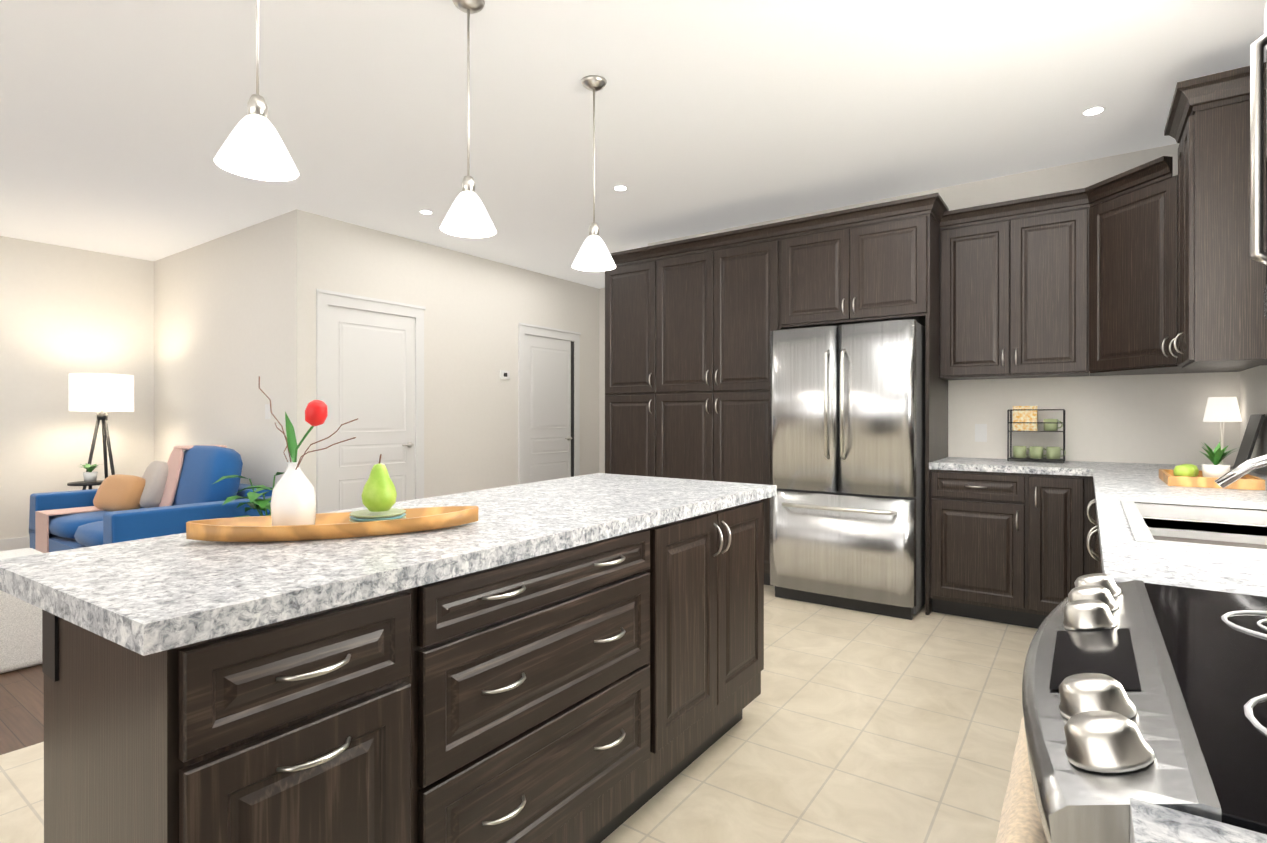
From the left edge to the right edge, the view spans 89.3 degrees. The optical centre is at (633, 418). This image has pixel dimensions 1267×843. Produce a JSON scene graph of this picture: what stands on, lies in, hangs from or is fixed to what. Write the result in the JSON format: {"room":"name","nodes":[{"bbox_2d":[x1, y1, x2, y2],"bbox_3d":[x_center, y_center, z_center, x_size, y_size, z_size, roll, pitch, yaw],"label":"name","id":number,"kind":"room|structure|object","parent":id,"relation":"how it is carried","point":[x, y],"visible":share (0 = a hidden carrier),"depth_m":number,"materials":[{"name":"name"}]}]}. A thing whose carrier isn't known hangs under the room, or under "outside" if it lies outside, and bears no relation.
{"room":"kitchen","nodes":[
{"label":"kitchen","id":0,"kind":"room"},
{"bbox_2d":[0,664,43,754],"bbox_3d":[-3.494,1.248,4.637,4.730,0.100,8.970,0,0,35],"label":"floor","id":1,"kind":"structure","parent":0,"point":[21,708],"depth_m":2.65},
{"bbox_2d":[0,548,41,673],"bbox_3d":[-3.251,0.954,3.111,0.630,0.488,0.640,0,0,35],"label":"ottoman","id":2,"kind":"object","parent":1,"relation":"on","point":[20,634],"visible":0.4,"depth_m":3.04,"materials":[{"name":"fabric"}]},
{"bbox_2d":[67,480,102,488],"bbox_3d":[-4.696,0.873,5.542,0.300,0.645,0.300,0,0,35],"label":"side table","id":3,"kind":"object","parent":1,"relation":"on","point":[89,484],"visible":0.31,"depth_m":5.44,"materials":[{"name":"black wood"}]},
{"bbox_2d":[80,464,101,481],"bbox_3d":[-4.705,0.471,5.545,0.198,0.157,0.165,0,0,35],"label":"plant","id":4,"kind":"object","parent":3,"relation":"on","point":[89,476],"visible":1,"depth_m":5.52,"materials":[{"name":"green plant"}]},
{"bbox_2d":[69,373,133,489],"bbox_3d":[-4.815,0.401,5.806,0.456,1.592,0.461,0,0,35],"label":"floor lamp","id":5,"kind":"object","parent":1,"relation":"on","point":[102,392],"visible":0.9,"depth_m":5.67,"materials":[{"name":"white fabric"}]},
{"bbox_2d":[213,472,283,516],"bbox_3d":[-2.496,0.778,4.338,0.543,0.841,0.498,0,0,35],"label":"potted plant","id":6,"kind":"object","parent":1,"relation":"on","point":[263,504],"visible":0.23,"depth_m":4.32,"materials":[{"name":"green plant"}]},
{"bbox_3d":[-3.593,1.193,4.401,2.740,0.010,0.930,0,0,35],"label":"rug","id":7,"kind":"object","parent":1,"relation":"on","visible":0},
{"bbox_2d":[29,445,271,552],"bbox_3d":[-3.704,0.697,4.979,1.930,0.975,1.112,0,0,35],"label":"sofa","id":8,"kind":"object","parent":7,"relation":"on","point":[177,491],"visible":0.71,"depth_m":4.77,"materials":[{"name":"blue fabric"}]},
{"bbox_2d":[0,236,153,539],"bbox_3d":[-6.461,-0.202,4.449,0.100,2.800,5.240,0,0,35],"label":"wall","id":9,"kind":"structure","parent":0,"point":[65,311],"depth_m":5.97,"materials":[{"name":"paint"}]},
{"bbox_2d":[0,536,29,550],"bbox_3d":[-6.415,1.133,4.419,0.012,0.130,5.240,0,0,35],"label":"baseboard","id":10,"kind":"structure","parent":9,"relation":"attached to","point":[14,543],"depth_m":5.69,"materials":[{"name":"white wood"}]},
{"bbox_2d":[154,209,598,497],"bbox_3d":[-2.678,-0.208,7.328,2.950,2.800,3.830,0,0,35],"label":"wall block","id":11,"kind":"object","parent":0,"point":[234,315],"visible":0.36,"depth_m":5.91,"materials":[{"name":"paint"}]},
{"bbox_2d":[265,404,270,418],"bbox_3d":[-2.949,-0.053,5.170,0.080,0.120,0.006,0,0,35],"label":"light switch","id":12,"kind":"object","parent":11,"relation":"attached to","point":[267,412],"visible":0.93,"depth_m":5.17,"materials":[{"name":"white plastic"}]},
{"bbox_2d":[316,289,425,513],"bbox_3d":[-2.183,0.091,5.423,0.058,2.210,1.010,0,0,35],"label":"door frame","id":13,"kind":"structure","parent":11,"relation":"attached to","point":[369,370],"depth_m":5.38,"materials":[{"name":"white wood"}]},
{"bbox_2d":[500,370,509,378],"bbox_3d":[-1.335,-0.451,6.653,0.020,0.090,0.120,0,0,35],"label":"thermostat","id":14,"kind":"object","parent":11,"relation":"attached to","point":[504,374],"visible":0.96,"depth_m":6.64,"materials":[{"name":"white plastic"}]},
{"bbox_2d":[518,322,580,483],"bbox_3d":[-0.918,0.088,7.210,0.058,2.210,1.010,0,0,35],"label":"door frame","id":15,"kind":"structure","parent":11,"relation":"attached to","point":[549,408],"depth_m":7.19,"materials":[{"name":"white wood"}]},
{"bbox_2d":[0,585,1036,842],"bbox_3d":[0.053,1.252,2.127,3.960,0.100,8.970,0,0,35],"label":"floor","id":16,"kind":"structure","parent":0,"point":[858,727],"depth_m":2.33,"materials":[{"name":"beige tile"}]},
{"bbox_2d":[42,493,776,842],"bbox_3d":[-0.303,0.758,1.878,0.666,0.890,2.013,0,0,35],"label":"kitchen island","id":17,"kind":"object","parent":16,"relation":"on","point":[574,659],"depth_m":1.26,"materials":[{"name":"brown wood"}]},
{"bbox_2d":[0,473,776,668],"bbox_3d":[-0.423,0.293,1.999,0.948,0.042,2.204,0,0,35],"label":"island countertop","id":18,"kind":"structure","parent":17,"relation":"on","point":[117,602],"depth_m":1.23,"materials":[{"name":"white stone"}]},
{"bbox_2d":[186,506,478,541],"bbox_3d":[-0.687,0.249,1.521,0.368,0.046,0.543,0,0,35],"label":"tray","id":19,"kind":"object","parent":18,"relation":"on","point":[263,529],"visible":0.92,"depth_m":1.46,"materials":[{"name":"brown wood"}]},
{"bbox_2d":[259,376,357,525],"bbox_3d":[-0.756,0.079,1.464,0.369,0.355,0.100,0,0,35],"label":"vase","id":20,"kind":"object","parent":19,"relation":"on","point":[293,500],"visible":0.92,"depth_m":1.45,"materials":[{"name":"white ceramic"}]},
{"bbox_2d":[349,508,405,521],"bbox_3d":[-0.618,0.240,1.550,0.128,0.028,0.128,0,0,35],"label":"plates","id":21,"kind":"object","parent":19,"relation":"on","point":[366,515],"visible":0.75,"depth_m":1.53,"materials":[{"name":"green ceramic"}]},
{"bbox_2d":[361,454,396,511],"bbox_3d":[-0.614,0.155,1.547,0.080,0.138,0.080,0,0,35],"label":"pear","id":22,"kind":"object","parent":21,"relation":"on","point":[379,493],"visible":1,"depth_m":1.52,"materials":[{"name":"green food"}]},
{"bbox_2d":[605,246,652,476],"bbox_3d":[0.118,-0.079,5.467,0.576,2.550,0.694,0,0,35],"label":"tall cabinet","id":23,"kind":"object","parent":16,"relation":"on","point":[628,286],"depth_m":5.19,"materials":[{"name":"brown wood"}]},
{"bbox_2d":[653,223,776,585],"bbox_3d":[0.774,-0.078,5.003,1.030,2.550,0.694,0,0,35],"label":"tall cabinet","id":24,"kind":"object","parent":16,"relation":"on","point":[715,295],"depth_m":4.74,"materials":[{"name":"brown wood"}]},
{"bbox_2d":[770,319,925,619],"bbox_3d":[1.491,0.308,4.322,0.900,1.780,0.922,0,0,35],"label":"fridge","id":25,"kind":"object","parent":16,"relation":"on","point":[847,451],"visible":1,"depth_m":3.97,"materials":[{"name":"grey metal"}]},
{"bbox_2d":[777,194,928,614],"bbox_3d":[1.585,-0.077,4.429,0.958,2.550,0.694,0,0,35],"label":"tall cabinet","id":26,"kind":"object","parent":16,"relation":"on","point":[865,264],"depth_m":4.14,"materials":[{"name":"brown wood"}]},
{"bbox_2d":[929,193,1028,626],"bbox_3d":[2.184,-0.076,4.006,0.508,2.550,0.694,0,0,35],"label":"tall cabinet","id":27,"kind":"object","parent":16,"relation":"on","point":[979,507],"depth_m":3.77,"materials":[{"name":"brown wood"}]},
{"bbox_2d":[1029,372,1088,628],"bbox_3d":[2.499,-0.076,3.783,0.264,2.550,0.694,0,0,35],"label":"base cabinet","id":28,"kind":"object","parent":16,"relation":"on","point":[1058,490],"depth_m":3.53,"materials":[{"name":"brown wood"}]},
{"bbox_2d":[1007,409,1064,462],"bbox_3d":[2.521,0.106,4.011,0.297,0.323,0.188,0,0,35],"label":"shelf","id":29,"kind":"object","parent":28,"relation":"on","point":[1011,431],"visible":0.98,"depth_m":4.00,"materials":[{"name":"black metal"}]},
{"bbox_2d":[1013,446,1029,457],"bbox_3d":[2.458,0.214,4.055,0.102,0.075,0.076,0,0,35],"label":"mug","id":30,"kind":"object","parent":29,"relation":"on","point":[1019,451],"visible":0.88,"depth_m":4.03,"materials":[{"name":"green ceramic"}]},
{"bbox_2d":[1013,406,1037,430],"bbox_3d":[2.472,0.000,4.045,0.130,0.156,0.060,0,0,35],"label":"box","id":31,"kind":"object","parent":29,"relation":"on","point":[1025,415],"visible":0.93,"depth_m":4.02,"materials":[{"name":"beige cardboard"}]},
{"bbox_2d":[1029,446,1046,458],"bbox_3d":[2.531,0.214,4.003,0.102,0.075,0.076,0,0,35],"label":"mug","id":32,"kind":"object","parent":29,"relation":"on","point":[1035,452],"visible":0.98,"depth_m":3.98,"materials":[{"name":"green ceramic"}]},
{"bbox_2d":[1043,419,1062,430],"bbox_3d":[2.592,0.041,3.960,0.102,0.075,0.076,0,0,35],"label":"mug","id":33,"kind":"object","parent":29,"relation":"on","point":[1051,427],"visible":0.98,"depth_m":3.94,"materials":[{"name":"green ceramic"}]},
{"bbox_2d":[1046,447,1065,458],"bbox_3d":[2.605,0.214,3.951,0.102,0.075,0.076,0,0,35],"label":"mug","id":34,"kind":"object","parent":29,"relation":"on","point":[1053,452],"visible":0.83,"depth_m":3.93,"materials":[{"name":"green ceramic"}]},
{"bbox_2d":[1091,482,1094,558],"bbox_3d":[2.470,0.756,2.859,0.659,0.889,0.958,0,0,35],"label":"base cabinet","id":35,"kind":"object","parent":16,"relation":"on","point":[1092,532],"depth_m":2.32,"materials":[{"name":"brown wood"}]},
{"bbox_2d":[1095,526,1102,572],"bbox_3d":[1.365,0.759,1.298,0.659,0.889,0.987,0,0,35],"label":"base cabinet","id":36,"kind":"object","parent":16,"relation":"on","point":[1097,570],"depth_m":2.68,"materials":[{"name":"brown wood"}]},
{"bbox_2d":[1093,470,1266,596],"bbox_3d":[1.900,0.292,2.062,0.669,0.040,2.856,0,0,35],"label":"countertop","id":37,"kind":"structure","parent":36,"relation":"on","point":[1124,560],"depth_m":1.29,"materials":[{"name":"white stone"}]},
{"bbox_2d":[1119,498,1266,553],"bbox_3d":[1.545,0.371,1.628,0.464,0.204,0.844,0,0,35],"label":"sink","id":38,"kind":"object","parent":37,"relation":"in","point":[1148,520],"depth_m":1.69,"materials":[{"name":"white ceramic"}]},
{"bbox_2d":[1159,469,1264,489],"bbox_3d":[2.376,0.250,2.655,0.280,0.040,0.420,0,0,35],"label":"tray","id":39,"kind":"object","parent":37,"relation":"on","point":[1245,482],"visible":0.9,"depth_m":2.51,"materials":[{"name":"brown wood"}]},
{"bbox_2d":[1173,465,1194,476],"bbox_3d":[2.330,0.230,2.712,0.072,0.064,0.070,0,0,35],"label":"apple","id":40,"kind":"object","parent":39,"relation":"on","point":[1184,470],"visible":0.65,"depth_m":2.69,"materials":[{"name":"green food"}]},
{"bbox_2d":[1182,464,1198,476],"bbox_3d":[2.393,0.230,2.766,0.072,0.064,0.070,0,0,35],"label":"apple","id":41,"kind":"object","parent":39,"relation":"on","point":[1195,467],"visible":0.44,"depth_m":2.74,"materials":[{"name":"green food"}]},
{"bbox_2d":[1201,442,1238,477],"bbox_3d":[2.425,0.177,2.653,0.129,0.168,0.144,0,0,35],"label":"grass plant","id":42,"kind":"object","parent":39,"relation":"on","point":[1216,469],"visible":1,"depth_m":2.64,"materials":[{"name":"green plant"}]},
{"bbox_2d":[1211,454,1266,513],"bbox_3d":[1.539,0.164,1.390,0.411,0.217,0.110,0,0,35],"label":"faucet","id":43,"kind":"object","parent":37,"relation":"on","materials":[{"name":"silver metal"}]},
{"bbox_2d":[1233,414,1264,468],"bbox_3d":[2.991,0.124,3.120,0.081,0.288,0.250,0,0,35],"label":"slate board","id":44,"kind":"object","parent":37,"relation":"on","point":[1250,436],"visible":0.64,"depth_m":3.10,"materials":[{"name":"black stone"}]},
{"bbox_2d":[996,573,1266,842],"bbox_3d":[0.803,0.717,0.621,0.790,0.936,0.752,0,0,35],"label":"range","id":45,"kind":"object","parent":16,"relation":"on","point":[1156,694],"visible":1,"depth_m":0.62,"materials":[{"name":"grey metal"}]},
{"bbox_2d":[1089,368,1263,573],"bbox_3d":[2.895,-0.075,3.502,0.708,2.550,0.694,0,0,35],"label":"base cabinet","id":46,"kind":"object","parent":16,"relation":"on","point":[1092,465],"depth_m":3.49,"materials":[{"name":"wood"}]},
{"bbox_2d":[1203,397,1241,467],"bbox_3d":[3.260,0.076,3.549,0.160,0.385,0.160,0,0,35],"label":"table lamp","id":47,"kind":"object","parent":46,"relation":"on","point":[1221,410],"visible":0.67,"depth_m":3.50,"materials":[{"name":"white fabric"}]},
{"bbox_2d":[1130,798,1266,842],"bbox_3d":[0.496,0.741,0.078,0.669,0.930,0.478,0,0,35],"label":"countertop","id":48,"kind":"structure","parent":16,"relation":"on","point":[1149,822],"depth_m":0.43,"materials":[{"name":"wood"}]},
{"bbox_2d":[599,288,604,472],"bbox_3d":[0.318,-0.208,7.493,1.750,2.800,0.100,0,0,35],"label":"wall","id":49,"kind":"structure","parent":0,"point":[601,380],"depth_m":7.93,"materials":[{"name":"paint"}]},
{"bbox_2d":[0,0,1266,288],"bbox_3d":[-1.878,-1.650,3.488,8.690,0.100,9.170,0,0,35],"label":"ceiling","id":50,"kind":"structure","parent":0,"point":[120,120],"depth_m":3.29,"materials":[{"name":"white paint"}]},
{"bbox_2d":[214,0,298,180],"bbox_3d":[-1.079,-1.158,1.839,0.210,0.877,0.210,0,0,35],"label":"pendant light","id":51,"kind":"object","parent":50,"relation":"hanging from","point":[253,146],"visible":1,"depth_m":1.82,"materials":[{"name":"white glass"}]},
{"bbox_2d":[419,210,432,214],"bbox_3d":[-1.607,-1.598,4.969,0.110,0.006,0.110,0,0,35],"label":"recessed light","id":52,"kind":"object","parent":50,"relation":"in","point":[427,212],"visible":0.98,"depth_m":4.97,"materials":[{"name":"white"}]},
{"bbox_2d":[440,0,495,237],"bbox_3d":[-0.632,-1.159,2.454,0.210,0.877,0.210,0,0,35],"label":"pendant light","id":53,"kind":"object","parent":50,"relation":"hanging from","point":[467,215],"visible":1,"depth_m":2.44,"materials":[{"name":"white glass"}]},
{"bbox_2d":[572,75,615,271],"bbox_3d":[-0.188,-1.160,3.046,0.210,0.877,0.210,0,0,35],"label":"pendant light","id":54,"kind":"object","parent":50,"relation":"hanging from","point":[593,255],"visible":1,"depth_m":3.02,"materials":[{"name":"white glass"}]},
{"bbox_2d":[613,185,627,190],"bbox_3d":[-0.090,-1.597,4.447,0.110,0.006,0.110,0,0,35],"label":"recessed light","id":55,"kind":"object","parent":50,"relation":"in","point":[620,188],"visible":1,"depth_m":4.45,"materials":[{"name":"white"}]},
{"bbox_2d":[1081,106,1106,115],"bbox_3d":[2.389,-1.595,3.329,0.110,0.006,0.110,0,0,35],"label":"recessed light","id":56,"kind":"object","parent":50,"relation":"in","point":[1096,110],"visible":1,"depth_m":3.33,"materials":[{"name":"white"}]},
{"bbox_2d":[648,143,1239,464],"bbox_3d":[1.828,-0.203,4.745,4.090,2.800,0.100,0,0,35],"label":"wall","id":57,"kind":"structure","parent":0,"point":[1152,418],"depth_m":3.98,"materials":[{"name":"paint"}]},
{"bbox_2d":[975,424,986,441],"bbox_3d":[2.340,0.098,4.318,0.070,0.120,0.006,0,0,35],"label":"electrical outlet","id":58,"kind":"object","parent":57,"relation":"attached to","point":[980,432],"visible":1,"depth_m":4.32,"materials":[{"name":"white plastic"}]},
{"bbox_2d":[925,156,1259,375],"bbox_3d":[2.578,-0.791,3.718,1.477,1.060,0.706,0,0,35],"label":"upper cabinet","id":59,"kind":"object","parent":57,"relation":"attached to","point":[1073,282],"depth_m":3.77,"materials":[{"name":"brown wood"}]},
{"bbox_2d":[1240,365,1266,474],"bbox_3d":[1.233,-0.195,0.450,0.100,2.800,7.600,0,0,35],"label":"wall","id":60,"kind":"structure","parent":0,"point":[1253,390],"depth_m":3.24,"materials":[{"name":"paint"}]},
{"bbox_2d":[1164,62,1266,367],"bbox_3d":[2.697,-0.859,2.931,0.375,1.220,0.576,0,0,35],"label":"upper cabinet","id":61,"kind":"object","parent":60,"relation":"attached to","point":[1222,322],"depth_m":2.78,"materials":[{"name":"brown wood"}]},
{"bbox_2d":[1250,5,1266,318],"bbox_3d":[0.918,-0.385,0.538,0.510,0.470,0.752,0,0,35],"label":"over-the-range microwave","id":62,"kind":"object","parent":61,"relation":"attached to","point":[1258,253],"visible":1,"depth_m":0.92,"materials":[{"name":"grey metal"}]}
]}

